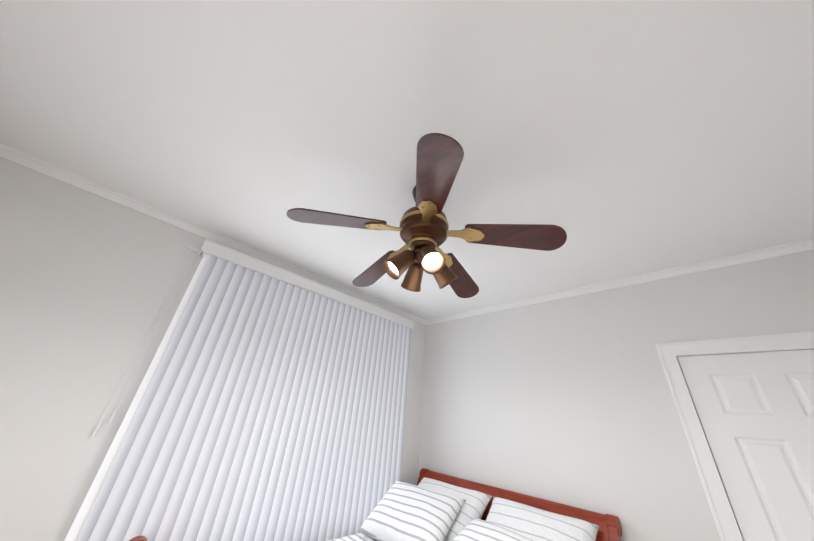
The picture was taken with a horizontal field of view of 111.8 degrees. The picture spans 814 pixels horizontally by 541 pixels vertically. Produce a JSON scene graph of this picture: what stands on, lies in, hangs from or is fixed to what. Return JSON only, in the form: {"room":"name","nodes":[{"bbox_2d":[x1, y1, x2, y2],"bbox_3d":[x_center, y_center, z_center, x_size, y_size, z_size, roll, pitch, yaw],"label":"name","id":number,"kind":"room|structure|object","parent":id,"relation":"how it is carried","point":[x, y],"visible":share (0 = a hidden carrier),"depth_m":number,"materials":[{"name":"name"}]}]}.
{"room":"bedroom","nodes":[
{"label":"bedroom","id":0,"kind":"room"},
{"bbox_2d":[0,157,425,540],"bbox_3d":[-1.161,1.182,2.005,0.140,2.656,3.890,-21,-37,40],"label":"wall","id":1,"kind":"structure","parent":0,"point":[86,279],"depth_m":1.51,"materials":[{"name":"white paint"}]},
{"bbox_2d":[0,144,427,324],"bbox_3d":[-0.994,0.008,2.547,0.045,0.055,3.610,-21,-37,40],"label":"crown molding","id":2,"kind":"structure","parent":1,"relation":"attached to","point":[36,165],"depth_m":1.92,"materials":[{"name":"white paint"}]},
{"bbox_2d":[65,238,413,540],"bbox_3d":[-0.815,1.043,2.226,0.144,1.949,2.265,-21,-37,40],"label":"window blinds","id":3,"kind":"object","parent":1,"relation":"attached to","point":[268,403],"visible":0.88,"depth_m":1.98,"materials":[{"name":"white plastic"}]},
{"bbox_2d":[0,0,813,319],"bbox_3d":[0.115,-0.486,1.584,3.420,0.100,3.890,-21,-37,40],"label":"ceiling","id":4,"kind":"structure","parent":0,"point":[620,138],"depth_m":1.19,"materials":[{"name":"white paint"}]},
{"bbox_2d":[286,133,566,297],"bbox_3d":[0.075,-0.148,1.446,1.215,0.631,1.226,-21,-37,40],"label":"ceiling fan","id":5,"kind":"object","parent":4,"relation":"hanging from","point":[423,229],"visible":1,"depth_m":1.28,"materials":[{"name":"brown wood"}]},
{"bbox_2d":[418,250,813,540],"bbox_3d":[1.326,1.448,2.096,3.140,2.656,0.170,-21,-37,40],"label":"wall","id":6,"kind":"structure","parent":0,"point":[569,401],"depth_m":2.11,"materials":[{"name":"white paint"}]},
{"bbox_2d":[428,239,813,324],"bbox_3d":[1.355,0.257,2.629,3.030,0.055,0.045,-21,-37,40],"label":"crown molding","id":7,"kind":"structure","parent":6,"relation":"attached to","point":[803,245],"depth_m":2.12,"materials":[{"name":"white paint"}]},
{"bbox_2d":[655,331,813,540],"bbox_3d":[2.078,1.368,1.239,0.917,2.121,0.165,-21,-37,40],"label":"door frame","id":8,"kind":"structure","parent":6,"relation":"attached to","point":[723,514],"depth_m":1.67,"materials":[{"name":"white paint"}]},
{"bbox_2d":[677,349,813,540],"bbox_3d":[2.026,1.377,1.180,0.732,2.018,0.100,-21,-37,40],"label":"door","id":9,"kind":"structure","parent":6,"relation":"in","point":[755,411],"depth_m":1.53,"materials":[{"name":"white paint"}]},
{"bbox_3d":[-0.098,1.947,0.309,3.420,0.100,3.890,-21,-37,40],"label":"floor","id":10,"kind":"structure","parent":0,"visible":0},
{"bbox_2d":[129,468,621,540],"bbox_3d":[-0.032,1.849,1.369,1.709,1.066,2.283,-21,-37,40],"label":"bed","id":11,"kind":"object","parent":10,"relation":"on","point":[433,506],"visible":1,"depth_m":1.97,"materials":[{"name":"white fabric"}]},
{"bbox_2d":[357,481,466,540],"bbox_3d":[0.036,1.866,2.097,0.700,0.169,0.500,-17,-2,35],"label":"pillow","id":12,"kind":"object","parent":11,"relation":"on","point":[407,512],"depth_m":2.03,"materials":[{"name":"fabric"}]},
{"bbox_2d":[390,477,492,540],"bbox_3d":[0.271,1.949,2.228,0.720,0.180,0.500,-21,1,40],"label":"pillow","id":13,"kind":"object","parent":11,"relation":"on","point":[476,503],"depth_m":2.15,"materials":[{"name":"fabric"}]},
{"bbox_2d":[427,518,580,540],"bbox_3d":[0.520,1.652,1.544,0.480,0.169,0.700,-1,-18,-42],"label":"pillow","id":14,"kind":"object","parent":11,"relation":"on","point":[476,529],"depth_m":1.70,"materials":[{"name":"fabric"}]},
{"bbox_2d":[466,496,599,540],"bbox_3d":[0.791,1.748,1.757,0.720,0.180,0.500,-21,1,40],"label":"pillow","id":15,"kind":"object","parent":11,"relation":"on","point":[533,523],"depth_m":1.78,"materials":[{"name":"fabric"}]}
]}

